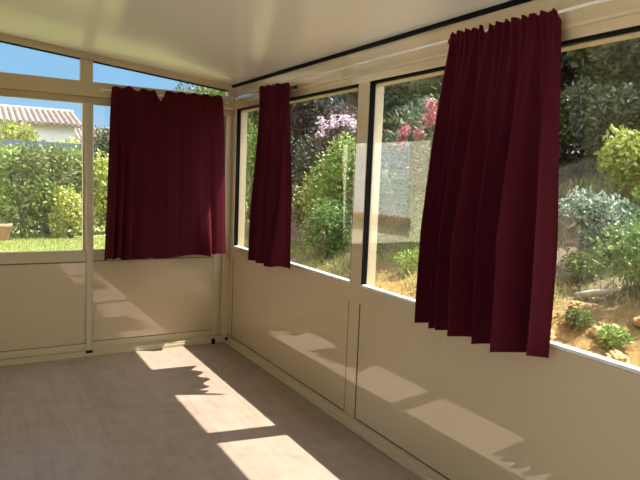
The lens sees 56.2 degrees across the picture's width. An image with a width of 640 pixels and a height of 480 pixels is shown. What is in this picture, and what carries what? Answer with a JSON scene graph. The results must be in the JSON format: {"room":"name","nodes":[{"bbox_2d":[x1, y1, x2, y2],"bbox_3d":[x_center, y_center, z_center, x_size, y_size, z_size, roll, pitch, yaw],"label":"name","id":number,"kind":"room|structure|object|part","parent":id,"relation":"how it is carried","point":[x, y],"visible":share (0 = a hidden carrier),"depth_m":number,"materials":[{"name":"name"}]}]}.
{"room":"sunroom","nodes":[
{"label":"sunroom","id":0,"kind":"room"},
{"bbox_2d":[0,33,233,348],"bbox_3d":[-1.930,-0.269,4.695,2.600,2.648,0.092,-1,7,-30],"label":"wall","id":1,"kind":"structure","parent":0,"point":[84,89],"depth_m":4.65,"materials":[{"name":"beige metal"}]},
{"bbox_2d":[0,41,79,59],"bbox_3d":[-2.275,-1.349,4.353,0.997,0.267,0.032,-1,7,-30],"label":"window","id":2,"kind":"structure","parent":1,"relation":"in","point":[0,41],"depth_m":4.45,"materials":[{"name":"black rubber"}]},
{"bbox_2d":[0,95,92,359],"bbox_3d":[-2.266,-0.068,4.472,1.086,1.977,0.050,-1,7,-30],"label":"door","id":3,"kind":"structure","parent":1,"relation":"in","point":[46,297],"depth_m":4.64,"materials":[{"name":"beige metal"}]},
{"bbox_3d":[-2.234,-1.047,4.377,0.985,0.009,0.034,-1,7,-30],"label":"rail","id":4,"kind":"part","parent":3,"relation":"part of","materials":[{"name":"beige metal"}]},
{"bbox_3d":[-2.294,0.509,4.537,0.985,0.667,0.018,-1,7,-30],"label":"panel","id":5,"kind":"part","parent":3,"relation":"part of","materials":[{"name":"beige"}]},
{"bbox_3d":[-2.280,0.133,4.498,0.985,0.088,0.034,-1,7,-30],"label":"rail","id":6,"kind":"part","parent":3,"relation":"part of","materials":[{"name":"beige metal"}]},
{"bbox_3d":[-2.308,0.868,4.574,0.985,0.055,0.034,-1,7,-30],"label":"rail","id":7,"kind":"part","parent":3,"relation":"part of","materials":[{"name":"beige metal"}]},
{"bbox_2d":[0,335,225,365],"bbox_3d":[-1.961,0.909,4.771,2.580,0.050,0.055,-1,7,-30],"label":"trim","id":8,"kind":"structure","parent":1,"relation":"attached to","point":[202,340],"depth_m":4.92,"materials":[{"name":"beige metal"}]},
{"bbox_2d":[82,104,218,347],"bbox_3d":[-1.390,-0.102,5.039,1.144,1.958,0.038,-1,7,-30],"label":"door","id":9,"kind":"structure","parent":1,"relation":"in","point":[149,299],"depth_m":5.08,"materials":[{"name":"beige metal"}]},
{"bbox_3d":[-1.427,0.844,5.138,1.034,0.055,0.034,-1,7,-30],"label":"rail","id":10,"kind":"part","parent":9,"relation":"part of","materials":[{"name":"beige metal"}]},
{"bbox_3d":[-1.413,0.485,5.101,1.034,0.667,0.018,-1,7,-30],"label":"panel","id":11,"kind":"part","parent":9,"relation":"part of","materials":[{"name":"beige paint"}]},
{"bbox_3d":[-1.399,0.109,5.063,1.034,0.088,0.034,-1,7,-30],"label":"rail","id":12,"kind":"part","parent":9,"relation":"part of","materials":[{"name":"beige metal"}]},
{"bbox_2d":[93,61,227,91],"bbox_3d":[-1.285,-1.316,4.935,1.113,0.160,0.032,-1,7,-30],"label":"window","id":13,"kind":"structure","parent":1,"relation":"in","point":[93,61],"depth_m":4.90,"materials":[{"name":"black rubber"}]},
{"bbox_2d":[101,88,227,103],"bbox_3d":[-1.247,-1.162,4.895,1.039,0.040,0.056,-1,7,-30],"label":"curtain rod","id":14,"kind":"object","parent":1,"relation":"attached to","point":[102,89],"visible":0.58,"depth_m":4.65,"materials":[{"name":"white metal"}]},
{"bbox_2d":[104,86,225,259],"bbox_3d":[-1.224,-0.532,4.911,1.020,1.377,0.112,-1,7,-30],"label":"curtain","id":15,"kind":"object","parent":14,"relation":"hanging from","point":[166,188],"visible":1,"depth_m":4.92,"materials":[{"name":"red fabric"}]},
{"bbox_2d":[218,116,224,333],"bbox_3d":[-0.891,-0.117,5.348,0.029,1.953,0.036,-1,7,-30],"label":"trim","id":16,"kind":"structure","parent":1,"relation":"attached to","point":[220,255],"depth_m":5.39,"materials":[{"name":"beige metal"}]},
{"bbox_2d":[0,342,421,479],"bbox_3d":[-0.389,1.331,2.099,2.600,0.120,6.300,-1,7,-30],"label":"floor","id":17,"kind":"structure","parent":0,"point":[208,411],"depth_m":3.56,"materials":[{"name":"brown wood"}]},
{"bbox_2d":[0,0,510,84],"bbox_3d":[-0.322,-1.156,1.825,2.930,0.387,6.600,-1,7,-30],"label":"ceiling","id":18,"kind":"structure","parent":0,"point":[230,42],"depth_m":3.51,"materials":[{"name":"white"}]},
{"bbox_2d":[227,0,639,479],"bbox_3d":[0.801,0.160,2.681,0.085,2.420,6.360,-1,7,-30],"label":"wall","id":19,"kind":"structure","parent":0,"point":[464,410],"depth_m":3.05,"materials":[{"name":"beige paint"}]},
{"bbox_3d":[-0.285,0.614,4.534,0.049,0.700,1.876,-1,7,-30],"label":"panel","id":20,"kind":"part","parent":19,"relation":"part of","materials":[{"name":"beige paint"}]},
{"bbox_2d":[234,84,358,283],"bbox_3d":[-0.226,-0.407,4.444,0.094,1.248,1.889,-1,7,-30],"label":"window","id":21,"kind":"structure","parent":19,"relation":"in","point":[241,139],"depth_m":5.21,"materials":[{"name":"beige metal"}]},
{"bbox_3d":[-0.274,0.159,4.487,0.033,0.015,1.888,-1,7,-30],"label":"sill","id":22,"kind":"part","parent":21,"relation":"part of","materials":[{"name":"white paint"}]},
{"bbox_2d":[224,336,445,479],"bbox_3d":[0.727,1.228,2.710,0.053,0.046,6.255,-1,7,-30],"label":"baseboard","id":23,"kind":"structure","parent":19,"relation":"attached to","point":[411,464],"depth_m":3.68,"materials":[{"name":"beige metal"}]},
{"bbox_2d":[232,0,532,87],"bbox_3d":[0.815,-0.994,2.509,0.022,0.020,6.300,-1,7,-30],"label":"trim","id":24,"kind":"structure","parent":19,"relation":"attached to","point":[511,3],"depth_m":3.14,"materials":[{"name":"black metal"}]},
{"bbox_2d":[228,0,609,100],"bbox_3d":[0.215,-1.006,3.491,0.074,0.042,3.914,-1,7,-30],"label":"curtain rod","id":25,"kind":"object","parent":19,"relation":"attached to","point":[596,1],"visible":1,"depth_m":3.11,"materials":[{"name":"white metal"}]},
{"bbox_2d":[248,82,291,268],"bbox_3d":[-0.371,-0.474,4.380,0.167,1.341,0.678,0,6,-22],"label":"curtain","id":26,"kind":"object","parent":25,"relation":"hanging from","point":[269,244],"visible":1,"depth_m":4.33,"materials":[{"name":"red fabric"}]},
{"bbox_2d":[414,8,561,357],"bbox_3d":[0.680,-0.244,2.527,0.211,1.358,0.675,-1,7,-30],"label":"curtain","id":27,"kind":"object","parent":25,"relation":"hanging from","point":[487,259],"visible":1,"depth_m":2.46,"materials":[{"name":"red fabric"}]},
{"bbox_2d":[233,8,639,104],"bbox_3d":[0.819,-0.845,2.518,0.012,0.013,6.280,-1,7,-30],"label":"trim","id":28,"kind":"structure","parent":19,"relation":"attached to","point":[637,10],"depth_m":3.00,"materials":[{"name":"beige metal"}]},
{"bbox_3d":[0.718,0.831,2.815,0.049,0.700,1.872,-1,7,-30],"label":"panel","id":29,"kind":"part","parent":19,"relation":"part of","materials":[{"name":"beige"}]},
{"bbox_2d":[361,25,639,373],"bbox_3d":[0.777,-0.191,2.724,0.094,1.248,1.885,-1,7,-30],"label":"window","id":30,"kind":"structure","parent":19,"relation":"in","point":[376,102],"depth_m":3.47,"materials":[{"name":"beige metal"}]},
{"bbox_3d":[0.729,0.375,2.768,0.033,0.015,1.884,-1,7,-30],"label":"sill","id":31,"kind":"part","parent":30,"relation":"part of","materials":[{"name":"white plastic"}]},
{"label":"outside","id":32,"kind":"structure","parent":0,"visible":0},
{"bbox_2d":[0,153,639,367],"bbox_3d":[-5.282,-1.820,20.567,35.600,2.289,55.000,-1,7,-30],"label":"ground","id":33,"kind":"structure","parent":32,"point":[620,314],"depth_m":5.76,"materials":[{"name":"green soil"}]},
{"bbox_2d":[0,140,29,231],"bbox_3d":[-7.180,-1.105,12.991,1.737,2.193,1.251,1,6,-11],"label":"shrub","id":34,"kind":"object","parent":33,"relation":"on","point":[9,149],"visible":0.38,"depth_m":12.98,"materials":[{"name":"green plant"}]},
{"bbox_2d":[0,119,39,180],"bbox_3d":[-9.854,-2.318,19.189,1.993,3.126,1.400,-1,7,-30],"label":"plant","id":35,"kind":"object","parent":33,"relation":"on","point":[8,132],"visible":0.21,"depth_m":19.04,"materials":[{"name":"yellow plant"}]},
{"bbox_2d":[0,171,55,238],"bbox_3d":[-6.495,-0.742,12.981,1.529,1.563,0.996,-1,7,-30],"label":"shrub","id":36,"kind":"object","parent":33,"relation":"on","point":[10,210],"visible":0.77,"depth_m":12.85,"materials":[{"name":"green plant"}]},
{"bbox_2d":[0,104,81,142],"bbox_3d":[-16.709,-3.282,22.217,14.150,4.264,5.600,-1,7,-30],"label":"house","id":37,"kind":"structure","parent":33,"relation":"on","point":[49,123],"depth_m":23.16,"materials":[{"name":"paint"}]},
{"bbox_2d":[8,136,79,236],"bbox_3d":[-6.121,-1.159,13.361,1.470,2.306,1.572,-1,7,-30],"label":"shrub","id":38,"kind":"object","parent":33,"relation":"on","point":[46,164],"visible":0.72,"depth_m":12.99,"materials":[{"name":"green plant"}]},
{"bbox_2d":[6,187,94,229],"bbox_3d":[-7.549,-0.730,14.502,4.050,1.180,0.300,-1,7,-30],"label":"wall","id":39,"kind":"structure","parent":33,"relation":"on","point":[14,187],"depth_m":14.55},
{"bbox_2d":[0,235,104,251],"bbox_3d":[-4.587,0.143,11.688,4.280,0.265,4.303,-1,7,-30],"label":"grass","id":40,"kind":"structure","parent":33,"relation":"on","point":[51,243],"depth_m":12.03,"materials":[{"name":"green plant"}]},
{"bbox_2d":[0,223,12,239],"bbox_3d":[-6.590,-0.162,12.384,0.430,0.360,0.430,-1,7,-30],"label":"terracotta pot","id":41,"kind":"object","parent":40,"relation":"on","point":[5,228],"visible":0.91,"depth_m":12.28,"materials":[{"name":"orange ceramic"}]},
{"bbox_2d":[0,139,104,223],"bbox_3d":[-8.918,-1.508,15.637,6.350,2.390,0.110,-1,7,-30],"label":"fence","id":42,"kind":"object","parent":33,"relation":"on","point":[6,142],"visible":0.13,"depth_m":16.23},
{"bbox_2d":[45,184,81,238],"bbox_3d":[-5.590,-0.615,13.256,0.906,1.285,0.802,-1,7,-30],"label":"shrub","id":43,"kind":"object","parent":33,"relation":"on","point":[72,219],"visible":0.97,"depth_m":13.09,"materials":[{"name":"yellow plant"}]},
{"bbox_2d":[58,136,80,143],"bbox_3d":[-8.330,-2.079,20.035,2.208,2.687,1.478,-1,7,-30],"label":"plant","id":44,"kind":"object","parent":33,"relation":"on","point":[73,140],"visible":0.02,"depth_m":19.74,"materials":[{"name":"yellow plant"}]},
{"bbox_2d":[47,145,104,233],"bbox_3d":[-5.895,-1.166,14.157,1.482,2.174,1.105,-2,7,-37],"label":"shrub","id":45,"kind":"object","parent":33,"relation":"on","point":[79,152],"visible":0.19,"depth_m":14.01,"materials":[{"name":"green plant"}]},
{"bbox_2d":[75,126,108,143],"bbox_3d":[-10.936,-4.038,32.711,5.400,4.064,4.500,-1,7,-30],"label":"house","id":46,"kind":"structure","parent":33,"relation":"on","point":[78,132],"depth_m":30.52,"materials":[{"name":"paint"}]},
{"bbox_2d":[78,148,108,232],"bbox_3d":[-5.183,-1.146,14.404,1.418,2.088,1.033,-1,7,-30],"label":"shrub","id":47,"kind":"object","parent":33,"relation":"on","point":[103,175],"visible":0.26,"depth_m":14.12,"materials":[{"name":"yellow plant"}]},
{"bbox_2d":[93,125,108,224],"bbox_3d":[-6.169,-1.793,16.707,1.058,2.844,1.037,-1,7,-30],"label":"bush","id":48,"kind":"object","parent":33,"relation":"on","point":[100,137],"visible":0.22,"depth_m":16.46,"materials":[{"name":"green plant"}]},
{"bbox_2d":[166,82,255,116],"bbox_3d":[-3.725,-3.571,22.599,4.270,5.389,4.261,3,6,10],"label":"tree","id":49,"kind":"object","parent":33,"relation":"on","point":[196,89],"visible":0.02,"depth_m":21.42,"materials":[{"name":"green plant"}]},
{"bbox_2d":[196,86,297,217],"bbox_3d":[-2.557,-3.675,20.683,4.062,6.071,4.351,-1,7,-30],"label":"tree","id":50,"kind":"object","parent":33,"relation":"on","point":[217,92],"visible":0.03,"depth_m":19.63,"materials":[{"name":"green plant"}]},
{"bbox_2d":[245,118,258,224],"bbox_3d":[-2.115,-1.724,15.321,1.614,3.240,2.297,-1,7,-30],"label":"bush","id":51,"kind":"object","parent":33,"relation":"on","point":[250,159],"visible":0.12,"depth_m":15.03,"materials":[{"name":"green plant"}]},
{"bbox_2d":[247,95,348,208],"bbox_3d":[-0.523,-3.886,18.833,4.346,6.025,4.480,3,6,7],"label":"tree","id":52,"kind":"object","parent":33,"relation":"on","point":[256,111],"visible":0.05,"depth_m":18.06,"materials":[{"name":"green plant"}]},
{"bbox_2d":[291,172,347,237],"bbox_3d":[0.073,-0.629,10.787,1.207,1.331,1.030,-1,7,-30],"label":"bush","id":53,"kind":"object","parent":33,"relation":"on","point":[300,212],"visible":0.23,"depth_m":10.74,"materials":[{"name":"green plant"}]},
{"bbox_2d":[298,198,352,259],"bbox_3d":[0.173,-0.144,8.874,1.085,0.981,1.019,-1,7,-30],"label":"bush","id":54,"kind":"object","parent":33,"relation":"on","point":[317,227],"visible":0.94,"depth_m":8.77,"materials":[{"name":"green plant"}]},
{"bbox_2d":[291,131,379,206],"bbox_3d":[0.263,-1.302,12.913,2.188,2.077,1.919,6,7,34],"label":"bush","id":55,"kind":"object","parent":33,"relation":"on","point":[301,159],"visible":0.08,"depth_m":12.57,"materials":[{"name":"green plant"}]},
{"bbox_2d":[304,98,386,193],"bbox_3d":[0.340,-1.438,11.331,1.592,2.510,2.858,4,6,18],"label":"bush","id":56,"kind":"object","parent":33,"relation":"on","point":[345,123],"visible":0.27,"depth_m":11.18,"materials":[{"name":"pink plant"}]},
{"bbox_2d":[298,131,393,233],"bbox_3d":[0.489,-0.853,9.858,1.578,1.734,1.290,-1,7,-30],"label":"bush","id":57,"kind":"object","parent":33,"relation":"on","point":[342,181],"visible":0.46,"depth_m":9.49,"materials":[{"name":"green plant"}]},
{"bbox_2d":[344,257,350,271],"bbox_3d":[0.444,0.322,7.015,0.328,0.307,0.361,2,6,-2],"label":"clump","id":58,"kind":"object","parent":33,"relation":"on","point":[347,266],"visible":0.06,"depth_m":7.00,"materials":[{"name":"green plant"}]},
{"bbox_2d":[290,89,407,190],"bbox_3d":[0.749,-3.744,16.776,4.236,5.720,3.944,4,6,15],"label":"tree","id":59,"kind":"object","parent":33,"relation":"on","point":[305,124],"visible":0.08,"depth_m":16.30,"materials":[{"name":"green plant"}]},
{"bbox_2d":[345,232,384,251],"bbox_3d":[0.637,0.062,8.102,0.500,0.476,0.505,-1,7,-30],"label":"clump","id":60,"kind":"object","parent":33,"relation":"on","point":[348,236],"visible":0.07,"depth_m":8.12,"materials":[{"name":"green plant"}]},
{"bbox_2d":[301,76,438,187],"bbox_3d":[1.720,-3.425,14.425,4.463,4.624,4.328,-1,7,-30],"label":"tree","id":61,"kind":"object","parent":33,"relation":"on","point":[387,87],"visible":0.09,"depth_m":14.08,"materials":[{"name":"green plant"}]},
{"bbox_2d":[385,164,425,216],"bbox_3d":[1.416,-0.659,8.578,1.084,0.864,1.068,-1,7,-30],"label":"bush","id":62,"kind":"object","parent":33,"relation":"on","point":[401,182],"visible":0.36,"depth_m":8.38,"materials":[{"name":"green plant"}]},
{"bbox_2d":[392,247,418,272],"bbox_3d":[0.994,0.234,6.566,0.387,0.367,0.410,-1,7,-30],"label":"clump","id":63,"kind":"object","parent":33,"relation":"on","point":[414,257],"visible":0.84,"depth_m":6.51,"materials":[{"name":"green plant"}]},
{"bbox_2d":[383,79,436,139],"bbox_3d":[3.436,-3.972,12.772,3.581,5.000,4.482,-2,7,-33],"label":"tree","id":64,"kind":"object","parent":33,"relation":"on","point":[401,85],"visible":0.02,"depth_m":13.05,"materials":[{"name":"green plant"}]},
{"bbox_2d":[381,81,441,203],"bbox_3d":[1.535,-0.994,7.659,1.544,1.970,1.692,6,7,30],"label":"bush","id":65,"kind":"object","parent":33,"relation":"on","point":[420,132],"visible":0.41,"depth_m":7.53,"materials":[{"name":"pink plant"}]},
{"bbox_2d":[410,190,425,241],"bbox_3d":[1.362,-0.212,6.964,0.657,0.770,0.670,3,6,6],"label":"bush","id":66,"kind":"object","parent":33,"relation":"on","point":[419,214],"visible":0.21,"depth_m":7.08,"materials":[{"name":"green plant"}]},
{"bbox_2d":[396,75,443,165],"bbox_3d":[2.488,-2.483,11.868,1.953,2.762,1.956,3,6,5],"label":"shrub","id":67,"kind":"object","parent":33,"relation":"on","point":[425,87],"visible":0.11,"depth_m":11.80,"materials":[{"name":"green plant"}]},
{"bbox_2d":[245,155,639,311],"bbox_3d":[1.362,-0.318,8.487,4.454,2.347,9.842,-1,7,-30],"label":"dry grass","id":68,"kind":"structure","parent":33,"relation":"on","point":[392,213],"depth_m":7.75,"materials":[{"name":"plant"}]},
{"bbox_2d":[438,49,585,98],"bbox_3d":[3.803,-3.595,10.723,4.369,4.558,3.784,-2,7,-35],"label":"tree","id":69,"kind":"object","parent":33,"relation":"on","point":[563,62],"visible":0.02,"depth_m":9.20,"materials":[{"name":"green plant"}]},
{"bbox_2d":[550,329,556,340],"bbox_3d":[1.616,0.687,4.301,0.173,0.113,0.218,6,7,35],"label":"rock","id":70,"kind":"object","parent":33,"relation":"on","point":[552,337],"visible":0.23,"depth_m":4.24,"materials":[{"name":"beige stone"}]},
{"bbox_2d":[560,52,576,105],"bbox_3d":[3.522,-2.610,10.187,1.754,2.822,2.257,4,6,20],"label":"shrub","id":71,"kind":"object","parent":33,"relation":"on","point":[563,68],"visible":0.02,"depth_m":9.52,"materials":[{"name":"green plant"}]},
{"bbox_2d":[559,83,595,163],"bbox_3d":[3.812,-1.818,9.450,1.309,1.441,1.603,3,6,11],"label":"shrub","id":72,"kind":"object","parent":33,"relation":"on","point":[565,138],"visible":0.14,"depth_m":9.12,"materials":[{"name":"green plant"}]},
{"bbox_2d":[569,301,588,309],"bbox_3d":[1.976,0.509,4.570,0.144,0.079,0.167,2,6,1],"label":"rock","id":73,"kind":"object","parent":33,"relation":"on","point":[574,304],"visible":0.73,"depth_m":4.55,"materials":[{"name":"beige stone"}]},
{"bbox_2d":[563,307,597,330],"bbox_3d":[1.829,0.569,4.265,0.240,0.210,0.242,-1,7,-30],"label":"clump","id":74,"kind":"object","parent":33,"relation":"on","point":[578,317],"visible":1,"depth_m":4.21,"materials":[{"name":"green plant"}]},
{"bbox_2d":[560,249,606,283],"bbox_3d":[2.230,0.248,5.107,0.408,0.360,0.359,-1,7,-30],"label":"clump","id":75,"kind":"object","parent":33,"relation":"on","point":[584,260],"visible":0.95,"depth_m":5.05,"materials":[{"name":"green plant"}]},
{"bbox_2d":[574,276,620,298],"bbox_3d":[2.161,0.384,4.657,0.099,0.235,0.415,-1,7,-30],"label":"dead branch","id":76,"kind":"object","parent":33,"relation":"on","point":[604,290],"visible":0.96,"depth_m":4.62,"materials":[{"name":"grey wood"}]},
{"bbox_3d":[2.152,0.413,4.655,0.063,0.175,0.417,-1,6,-25],"label":"stem","id":77,"kind":"part","parent":76,"relation":"part of","materials":[{"name":"grey wood"}]},
{"bbox_2d":[558,185,639,262],"bbox_3d":[2.619,-0.138,5.380,0.870,0.714,0.714,-1,7,-30],"label":"bush","id":78,"kind":"object","parent":33,"relation":"on","point":[604,209],"visible":0.73,"depth_m":5.32,"materials":[{"name":"green plant"}]},
{"bbox_2d":[561,47,637,154],"bbox_3d":[4.512,-3.032,9.862,1.874,3.373,1.995,-1,7,-30],"label":"shrub","id":79,"kind":"object","parent":33,"relation":"on","point":[566,60],"visible":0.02,"depth_m":9.66,"materials":[{"name":"green plant"}]},
{"bbox_2d":[560,75,639,162],"bbox_3d":[3.793,-1.423,7.333,1.856,1.190,1.336,-1,7,-30],"label":"bush","id":80,"kind":"object","parent":33,"relation":"on","point":[619,113],"visible":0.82,"depth_m":7.14,"materials":[{"name":"green plant"}]},
{"bbox_2d":[561,37,639,112],"bbox_3d":[5.496,-3.168,9.213,4.580,3.987,4.217,0,6,-23],"label":"tree","id":81,"kind":"object","parent":33,"relation":"on","point":[634,51],"visible":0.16,"depth_m":8.47,"materials":[{"name":"green plant"}]},
{"bbox_2d":[563,39,639,156],"bbox_3d":[4.597,-2.438,8.864,2.254,2.593,1.860,-1,7,-30],"label":"shrub","id":82,"kind":"object","parent":33,"relation":"on","point":[588,50],"visible":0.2,"depth_m":8.62,"materials":[{"name":"green plant"}]},
{"bbox_2d":[585,322,619,337],"bbox_3d":[1.964,0.635,4.146,0.199,0.127,0.245,-2,7,-36],"label":"rock","id":83,"kind":"object","parent":33,"relation":"on","point":[591,330],"visible":0.38,"depth_m":4.13,"materials":[{"name":"beige stone"}]},
{"bbox_2d":[589,213,639,293],"bbox_3d":[2.450,0.086,4.441,0.891,0.728,0.675,2,6,-2],"label":"bush","id":84,"kind":"object","parent":33,"relation":"on","point":[623,257],"visible":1,"depth_m":4.38,"materials":[{"name":"green plant"}]},
{"bbox_2d":[595,320,636,349],"bbox_3d":[1.962,0.667,4.001,0.251,0.228,0.233,4,6,20],"label":"clump","id":85,"kind":"object","parent":33,"relation":"on","point":[614,337],"visible":0.98,"depth_m":3.95,"materials":[{"name":"green plant"}]},
{"bbox_2d":[593,123,639,205],"bbox_3d":[3.442,-0.691,6.063,1.180,0.959,1.250,7,8,40],"label":"bush","id":86,"kind":"object","parent":33,"relation":"on","point":[625,167],"visible":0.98,"depth_m":5.98,"materials":[{"name":"green plant"}]},
{"bbox_2d":[604,348,630,364],"bbox_3d":[1.925,0.762,3.882,0.154,0.100,0.197,3,6,8],"label":"rock","id":87,"kind":"object","parent":33,"relation":"on","point":[615,354],"visible":0.62,"depth_m":3.84,"materials":[{"name":"beige stone"}]},
{"bbox_2d":[623,187,639,235],"bbox_3d":[3.185,-0.260,5.158,0.880,0.868,1.046,-1,7,-30],"label":"bush","id":88,"kind":"object","parent":33,"relation":"on","point":[635,195],"visible":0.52,"depth_m":5.25,"materials":[{"name":"green plant"}]},
{"bbox_2d":[632,315,639,325],"bbox_3d":[2.241,0.568,4.111,0.195,0.111,0.184,3,6,5],"label":"rock","id":89,"kind":"object","parent":33,"relation":"on","point":[636,320],"visible":1,"depth_m":4.09,"materials":[{"name":"beige stone"}]}
]}

